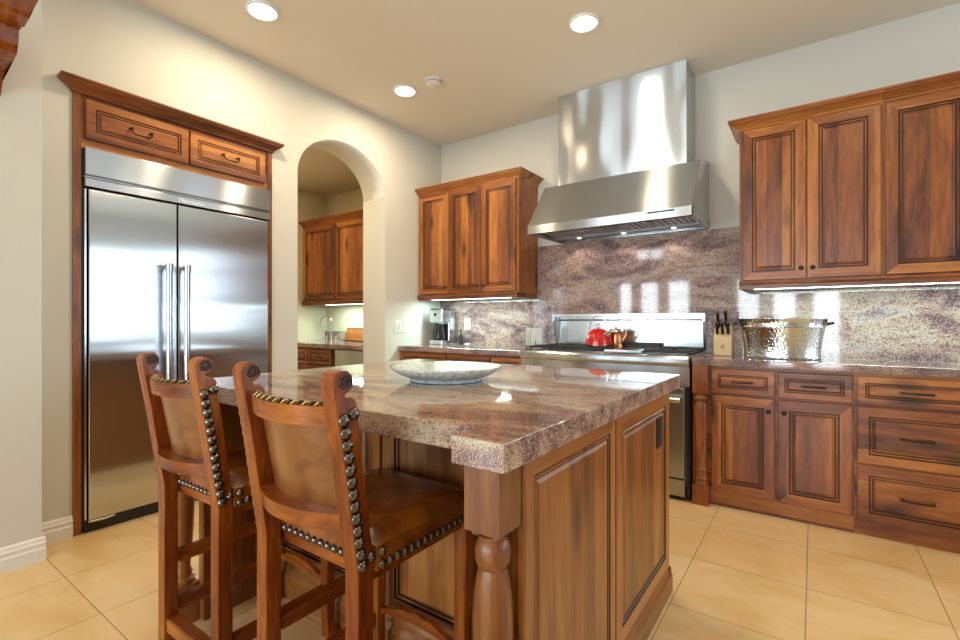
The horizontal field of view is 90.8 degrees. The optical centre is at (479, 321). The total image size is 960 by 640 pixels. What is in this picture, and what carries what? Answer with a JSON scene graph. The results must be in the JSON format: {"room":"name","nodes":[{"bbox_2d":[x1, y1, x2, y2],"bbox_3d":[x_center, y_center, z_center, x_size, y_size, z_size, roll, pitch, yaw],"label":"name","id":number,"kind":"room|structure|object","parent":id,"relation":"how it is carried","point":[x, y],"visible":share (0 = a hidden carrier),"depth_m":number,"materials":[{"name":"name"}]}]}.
{"room":"kitchen","nodes":[
{"label":"kitchen","id":0,"kind":"room"},
{"bbox_2d":[0,0,41,547],"bbox_3d":[-2.849,-0.359,1.670,0.502,3.018,1.847,0,0,35],"label":"wall","id":1,"kind":"structure","parent":0,"point":[21,92],"depth_m":2.22,"materials":[{"name":"grey paint"}]},
{"bbox_2d":[0,0,37,95],"bbox_3d":[-2.037,-1.170,1.858,0.610,0.280,0.330,0,0,35],"label":"corbel","id":2,"kind":"object","parent":1,"relation":"attached to","point":[14,14],"visible":1,"depth_m":1.94,"materials":[{"name":"brown wood"}]},
{"bbox_2d":[0,536,45,573],"bbox_3d":[-2.633,1.093,1.525,0.018,0.114,1.859,0,0,35],"label":"baseboard","id":3,"kind":"structure","parent":1,"relation":"attached to","point":[32,551],"depth_m":2.21,"materials":[{"name":"white paint"}]},
{"bbox_2d":[42,0,71,522],"bbox_3d":[-2.367,-0.359,2.530,0.300,3.018,0.214,0,0,35],"label":"wall","id":4,"kind":"structure","parent":1,"relation":"attached to","point":[56,14],"depth_m":2.48,"materials":[{"name":"grey paint"}]},
{"bbox_2d":[42,515,72,544],"bbox_3d":[-2.223,1.093,2.458,0.018,0.114,0.164,0,0,35],"label":"baseboard","id":5,"kind":"structure","parent":4,"relation":"attached to","point":[60,529],"depth_m":2.47,"materials":[{"name":"white paint"}]},
{"bbox_2d":[72,0,440,371],"bbox_3d":[-1.420,-0.359,3.873,0.300,3.018,3.074,0,0,35],"label":"wall","id":6,"kind":"structure","parent":0,"point":[388,161],"depth_m":3.57,"materials":[{"name":"grey paint"}]},
{"bbox_2d":[394,320,405,331],"bbox_3d":[-0.764,0.044,4.533,0.010,0.115,0.160,0,0,35],"label":"light switch","id":7,"kind":"object","parent":6,"relation":"attached to","point":[399,325],"visible":1,"depth_m":4.53,"materials":[{"name":"white plastic"}]},
{"bbox_2d":[298,189,325,340],"bbox_3d":[-2.437,-0.200,5.204,0.100,2.700,1.700,0,0,35],"label":"wall","id":8,"kind":"structure","parent":0,"point":[310,205],"depth_m":5.65,"materials":[{"name":"beige paint"}]},
{"bbox_2d":[298,147,360,195],"bbox_3d":[-1.827,-1.575,4.769,1.398,0.050,1.710,0,0,35],"label":"ceiling","id":9,"kind":"structure","parent":0,"point":[320,172],"depth_m":4.99,"materials":[{"name":"beige paint"}]},
{"bbox_2d":[326,188,362,330],"bbox_3d":[-1.347,-0.200,5.537,1.498,2.700,0.100,0,0,35],"label":"wall","id":10,"kind":"structure","parent":0,"point":[343,317],"depth_m":5.67,"materials":[{"name":"beige paint"}]},
{"bbox_2d":[299,209,362,305],"bbox_3d":[-1.485,-0.676,5.333,1.297,0.977,0.391,0,0,35],"label":"pantry cabinet","id":11,"kind":"object","parent":10,"relation":"attached to","point":[333,244],"visible":0.53,"depth_m":5.24,"materials":[{"name":"brown wood"}]},
{"bbox_2d":[325,331,362,341],"bbox_3d":[-1.341,0.176,5.459,1.394,0.113,0.020,0,0,35],"label":"backsplash","id":12,"kind":"structure","parent":10,"relation":"attached to","point":[341,334],"depth_m":5.71,"materials":[{"name":"stone"}]},
{"bbox_2d":[0,485,959,639],"bbox_3d":[-0.659,1.175,0.281,9.000,0.050,8.300,0,0,35],"label":"floor","id":13,"kind":"structure","parent":0,"point":[738,574],"depth_m":2.06,"materials":[{"name":"tile"}]},
{"bbox_2d":[57,70,284,536],"bbox_3d":[-1.947,-0.073,3.061,0.374,2.446,1.261,0,0,35],"label":"refrigerator surround","id":14,"kind":"object","parent":13,"relation":"on","point":[107,118],"visible":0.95,"depth_m":2.76,"materials":[{"name":"brown wood"}]},
{"bbox_2d":[81,146,270,533],"bbox_3d":[-2.006,0.104,3.106,0.626,2.092,1.070,0,0,35],"label":"refrigerator","id":15,"kind":"object","parent":13,"relation":"on","point":[174,261],"visible":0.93,"depth_m":2.78,"materials":[{"name":"silver metal"}]},
{"bbox_2d":[136,352,337,639],"bbox_3d":[-0.831,0.628,1.653,0.442,1.049,0.524,0,0,35],"label":"bar stool","id":16,"kind":"object","parent":13,"relation":"on","point":[191,456],"visible":0.73,"depth_m":1.48,"materials":[{"name":"wood"}]},
{"bbox_2d":[298,347,334,369],"bbox_3d":[-1.714,0.714,5.326,0.930,0.872,0.666,0,0,35],"label":"base cabinet","id":17,"kind":"object","parent":13,"relation":"on","point":[308,358],"visible":0.2,"depth_m":4.99,"materials":[{"name":"brown wood"}]},
{"bbox_2d":[298,340,362,349],"bbox_3d":[-1.523,0.256,5.202,1.395,0.045,0.649,0,0,35],"label":"countertop","id":18,"kind":"structure","parent":17,"relation":"on","point":[349,345],"depth_m":4.96,"materials":[{"name":"stone"}]},
{"bbox_2d":[320,315,337,340],"bbox_3d":[-1.779,0.080,5.606,0.277,0.306,0.055,0,0,27],"label":"faucet","id":19,"kind":"object","parent":18,"relation":"on","point":[331,336],"visible":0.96,"depth_m":5.59,"materials":[{"name":"silver metal"}]},
{"bbox_2d":[344,328,362,341],"bbox_3d":[-1.402,0.154,5.422,0.440,0.158,0.087,0,0,35],"label":"wooden tray","id":20,"kind":"object","parent":18,"relation":"on","point":[352,334],"visible":0.54,"depth_m":5.46,"materials":[{"name":"brown wood"}]},
{"bbox_2d":[333,349,362,366],"bbox_3d":[-1.131,0.715,4.934,0.437,0.870,0.636,0,0,35],"label":"dishwasher","id":21,"kind":"object","parent":13,"relation":"on","point":[341,357],"visible":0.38,"depth_m":4.68,"materials":[{"name":"silver metal"}]},
{"bbox_2d":[232,361,474,639],"bbox_3d":[-0.324,0.628,1.289,0.442,1.049,0.524,0,0,35],"label":"bar stool","id":22,"kind":"object","parent":13,"relation":"on","point":[312,491],"visible":0.95,"depth_m":1.16,"materials":[{"name":"brown wood"}]},
{"bbox_2d":[178,393,672,639],"bbox_3d":[-0.189,0.722,1.914,1.532,0.857,1.346,0,0,35],"label":"kitchen island","id":23,"kind":"object","parent":13,"relation":"on","point":[572,541],"visible":0.51,"depth_m":1.45,"materials":[{"name":"brown wood"}]},
{"bbox_2d":[187,359,679,473],"bbox_3d":[-0.172,0.264,1.950,1.562,0.058,1.460,0,0,35],"label":"island countertop","id":24,"kind":"structure","parent":23,"relation":"on","point":[501,422],"depth_m":1.39,"materials":[{"name":"stone"}]},
{"bbox_2d":[390,361,501,384],"bbox_3d":[-0.135,0.206,1.900,0.444,0.058,0.444,0,0,35],"label":"bowl","id":25,"kind":"object","parent":24,"relation":"on","point":[427,372],"visible":1,"depth_m":1.77,"materials":[{"name":"ceramic"}]},
{"bbox_2d":[656,416,661,448],"bbox_3d":[0.706,0.436,1.864,0.006,0.117,0.070,0,0,35],"label":"outlet","id":26,"kind":"object","parent":23,"relation":"attached to","point":[658,418],"depth_m":1.85,"materials":[{"name":"black plastic"}]},
{"bbox_2d":[659,422,660,442],"bbox_3d":[0.709,0.436,1.861,0.002,0.075,0.030,0,0,35],"label":"socket","id":27,"kind":"object","parent":23,"relation":"attached to","point":[659,422],"depth_m":1.86,"materials":[{"name":"plastic"}]},
{"bbox_2d":[400,351,521,364],"bbox_3d":[-0.043,0.714,4.372,1.372,0.872,0.672,0,0,35],"label":"base cabinet","id":28,"kind":"object","parent":13,"relation":"on","point":[404,355],"visible":0.05,"depth_m":4.09,"materials":[{"name":"brown wood"}]},
{"bbox_2d":[398,344,529,356],"bbox_3d":[-0.042,0.256,4.373,1.375,0.045,0.625,0,0,35],"label":"countertop","id":29,"kind":"structure","parent":28,"relation":"on","point":[500,350],"depth_m":4.21,"materials":[{"name":"stone"}]},
{"bbox_2d":[429,308,454,344],"bbox_3d":[-0.381,0.052,4.784,0.165,0.362,0.218,0,0,35],"label":"coffee maker","id":30,"kind":"object","parent":29,"relation":"on","point":[445,316],"visible":0.97,"depth_m":4.73,"materials":[{"name":"white plastic"}]},
{"bbox_2d":[433,323,444,339],"bbox_3d":[-0.405,0.103,4.736,0.133,0.167,0.120,0,0,35],"label":"coffee carafe","id":31,"kind":"object","parent":30,"relation":"on","point":[439,334],"visible":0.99,"depth_m":4.70,"materials":[{"name":"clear glass"}]},
{"bbox_2d":[459,330,462,344],"bbox_3d":[-0.191,0.158,4.771,0.040,0.151,0.040,0,0,35],"label":"bottle","id":32,"kind":"object","parent":29,"relation":"on","point":[460,335],"visible":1,"depth_m":4.76,"materials":[{"name":"green glass"}]},
{"bbox_3d":[0.466,0.198,4.048,0.171,0.070,0.143,0,0,35],"label":"plate rack","id":33,"kind":"object","parent":29,"relation":"on","visible":0},
{"bbox_2d":[525,327,530,345],"bbox_3d":[0.438,0.130,4.065,0.104,0.156,0.019,0,0,-19],"label":"plate","id":34,"kind":"object","parent":33,"relation":"in","point":[527,327],"visible":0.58,"depth_m":4.05,"materials":[{"name":"white ceramic"}]},
{"bbox_2d":[527,327,536,345],"bbox_3d":[0.449,0.130,4.033,0.104,0.156,0.019,0,0,-19],"label":"plate","id":35,"kind":"object","parent":33,"relation":"in","point":[531,327],"visible":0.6,"depth_m":4.01,"materials":[{"name":"white ceramic"}]},
{"bbox_2d":[530,328,541,344],"bbox_3d":[0.471,0.130,3.969,0.104,0.156,0.019,0,0,-19],"label":"plate","id":36,"kind":"object","parent":33,"relation":"in","point":[535,333],"visible":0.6,"depth_m":3.96,"materials":[{"name":"white ceramic"}]},
{"bbox_2d":[520,313,707,497],"bbox_3d":[0.988,0.544,3.573,1.222,1.212,0.738,0,0,35],"label":"range","id":37,"kind":"object","parent":13,"relation":"on","point":[665,343],"visible":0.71,"depth_m":3.44,"materials":[{"name":"silver metal"}]},
{"bbox_2d":[585,315,612,345],"bbox_3d":[0.911,0.069,3.635,0.196,0.234,0.205,0,0,8],"label":"kettle","id":38,"kind":"object","parent":37,"relation":"on","point":[598,336],"visible":1,"depth_m":3.57,"materials":[{"name":"red metal"}]},
{"bbox_2d":[532,348,701,354],"bbox_3d":[1.011,0.218,3.606,1.182,0.004,0.520,0,0,35],"label":"cooktop","id":39,"kind":"object","parent":37,"relation":"in","point":[615,350],"depth_m":3.34,"materials":[{"name":"silver metal"}]},
{"bbox_2d":[609,321,627,346],"bbox_3d":[1.070,0.098,3.703,0.133,0.203,0.124,0,0,-5],"label":"kettle","id":40,"kind":"object","parent":37,"relation":"on","point":[617,339],"visible":0.82,"depth_m":3.65,"materials":[{"name":"orange metal"}]},
{"bbox_2d":[692,365,853,532],"bbox_3d":[1.857,0.714,3.026,0.812,0.872,0.682,0,0,35],"label":"base cabinet","id":41,"kind":"object","parent":13,"relation":"on","point":[779,443],"visible":1,"depth_m":2.76,"materials":[{"name":"brown wood"}]},
{"bbox_2d":[854,373,959,553],"bbox_3d":[2.558,0.714,2.538,0.894,0.872,0.672,0,0,35],"label":"base cabinet","id":42,"kind":"object","parent":13,"relation":"on","point":[907,428],"visible":0.99,"depth_m":2.42,"materials":[{"name":"brown wood"}]},
{"bbox_2d":[692,353,959,377],"bbox_3d":[2.236,0.256,2.768,1.735,0.045,0.625,0,0,35],"label":"countertop","id":43,"kind":"structure","parent":42,"relation":"on","point":[926,368],"depth_m":2.67,"materials":[{"name":"stone"}]},
{"bbox_2d":[714,326,733,355],"bbox_3d":[1.665,0.131,3.230,0.110,0.204,0.111,0,0,35],"label":"knife block","id":44,"kind":"object","parent":43,"relation":"on","point":[723,344],"visible":0.85,"depth_m":3.19,"materials":[{"name":"brown wood"}]},
{"bbox_2d":[715,321,718,334],"bbox_3d":[1.605,0.046,3.204,0.020,0.092,0.057,0,0,35],"label":"knife","id":45,"kind":"object","parent":44,"relation":"in","point":[716,322],"visible":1,"depth_m":3.20,"materials":[{"name":"black plastic"}]},
{"bbox_2d":[716,313,719,328],"bbox_3d":[1.620,-0.004,3.218,0.020,0.110,0.066,0,0,35],"label":"knife","id":46,"kind":"object","parent":44,"relation":"in","point":[717,314],"visible":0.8,"depth_m":3.21,"materials":[{"name":"black plastic"}]},
{"bbox_2d":[720,321,723,334],"bbox_3d":[1.631,0.046,3.185,0.020,0.092,0.057,0,0,35],"label":"knife","id":47,"kind":"object","parent":44,"relation":"in","point":[721,322],"visible":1,"depth_m":3.18,"materials":[{"name":"black plastic"}]},
{"bbox_2d":[724,310,727,327],"bbox_3d":[1.660,-0.014,3.191,0.020,0.119,0.070,0,0,35],"label":"knife","id":48,"kind":"object","parent":44,"relation":"in","point":[725,311],"visible":0.67,"depth_m":3.18,"materials":[{"name":"black plastic"}]},
{"bbox_2d":[726,321,729,334],"bbox_3d":[1.659,0.046,3.166,0.020,0.092,0.057,0,0,35],"label":"knife","id":49,"kind":"object","parent":44,"relation":"in","point":[727,322],"visible":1,"depth_m":3.16,"materials":[{"name":"black plastic"}]},
{"bbox_2d":[733,318,834,359],"bbox_3d":[1.914,0.107,3.006,0.548,0.251,0.334,0,0,35],"label":"tub","id":50,"kind":"object","parent":43,"relation":"on","point":[764,338],"visible":1,"depth_m":2.87,"materials":[{"name":"silver metal"}]},
{"bbox_2d":[132,0,959,145],"bbox_3d":[-0.663,-1.898,0.275,9.000,0.060,8.285,0,0,35],"label":"ceiling","id":51,"kind":"structure","parent":0,"point":[500,64],"depth_m":3.15,"materials":[{"name":"beige paint"}]},
{"bbox_2d":[245,0,279,21],"bbox_3d":[-1.305,-1.859,2.836,0.192,0.018,0.192,0,0,35],"label":"recessed light","id":52,"kind":"object","parent":51,"relation":"in","point":[261,10],"visible":1,"depth_m":2.82,"materials":[{"name":"white paint"}]},
{"bbox_2d":[393,84,416,96],"bbox_3d":[-0.606,-1.859,3.818,0.192,0.018,0.192,0,0,35],"label":"recessed light","id":53,"kind":"object","parent":51,"relation":"in","point":[403,90],"visible":1,"depth_m":3.80,"materials":[{"name":"white paint"}]},
{"bbox_2d":[425,76,441,87],"bbox_3d":[-0.362,-1.848,3.663,0.132,0.040,0.132,0,0,35],"label":"smoke detector","id":54,"kind":"object","parent":51,"relation":"attached to","point":[431,81],"visible":1,"depth_m":3.63,"materials":[{"name":"white plastic"}]},
{"bbox_2d":[568,12,599,32],"bbox_3d":[0.649,-1.859,2.951,0.192,0.018,0.192,0,0,35],"label":"recessed light","id":55,"kind":"object","parent":51,"relation":"in","point":[584,22],"visible":1,"depth_m":2.93,"materials":[{"name":"white paint"}]},
{"bbox_2d":[441,3,959,360],"bbox_3d":[2.475,-0.359,3.070,7.092,3.018,0.100,0,0,35],"label":"wall","id":56,"kind":"structure","parent":0,"point":[926,44],"depth_m":3.36,"materials":[{"name":"grey paint"}]},
{"bbox_2d":[415,166,543,300],"bbox_3d":[-0.032,-0.761,4.520,1.215,1.102,0.416,0,0,35],"label":"upper cabinet","id":57,"kind":"object","parent":56,"relation":"attached to","point":[475,242],"visible":1,"depth_m":4.31,"materials":[{"name":"brown wood"}]},
{"bbox_2d":[450,297,511,299],"bbox_3d":[-0.100,-0.231,4.475,0.920,0.041,0.060,0,0,35],"label":"light","id":58,"kind":"object","parent":57,"relation":"attached to","point":[508,297],"visible":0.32,"depth_m":4.36,"materials":[{"name":"white plastic"}]},
{"bbox_2d":[528,59,708,243],"bbox_3d":[1.044,-1.274,3.633,1.205,1.185,0.624,0,0,35],"label":"range hood","id":59,"kind":"object","parent":56,"relation":"attached to","point":[628,167],"visible":1,"depth_m":3.55,"materials":[{"name":"silver metal"}]},
{"bbox_2d":[440,226,959,360],"bbox_3d":[1.357,-0.227,3.783,4.340,0.919,0.020,0,0,35],"label":"backsplash","id":60,"kind":"structure","parent":56,"relation":"attached to","point":[690,271],"depth_m":3.55,"materials":[{"name":"stone"}]},
{"bbox_2d":[464,318,469,329],"bbox_3d":[-0.130,0.025,4.813,0.075,0.118,0.008,0,0,35],"label":"wall outlet","id":61,"kind":"object","parent":60,"relation":"attached to","point":[466,320],"visible":1,"depth_m":4.81,"materials":[{"name":"white plastic"}]},
{"bbox_2d":[728,87,883,291],"bbox_3d":[2.062,-0.761,3.044,0.782,1.102,0.416,0,0,35],"label":"upper cabinet","id":62,"kind":"object","parent":56,"relation":"attached to","point":[810,175],"visible":1,"depth_m":2.87,"materials":[{"name":"brown wood"}]},
{"bbox_2d":[754,282,959,289],"bbox_3d":[2.328,-0.231,2.764,1.280,0.041,0.060,0,0,35],"label":"light","id":63,"kind":"object","parent":62,"relation":"attached to","point":[947,282],"visible":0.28,"depth_m":2.78,"materials":[{"name":"white plastic"}]},
{"bbox_2d":[882,71,959,284],"bbox_3d":[2.715,-0.761,2.584,0.814,1.102,0.416,0,0,35],"label":"upper cabinet","id":64,"kind":"object","parent":56,"relation":"attached to","point":[921,117],"visible":0.96,"depth_m":2.59,"materials":[{"name":"brown wood"}]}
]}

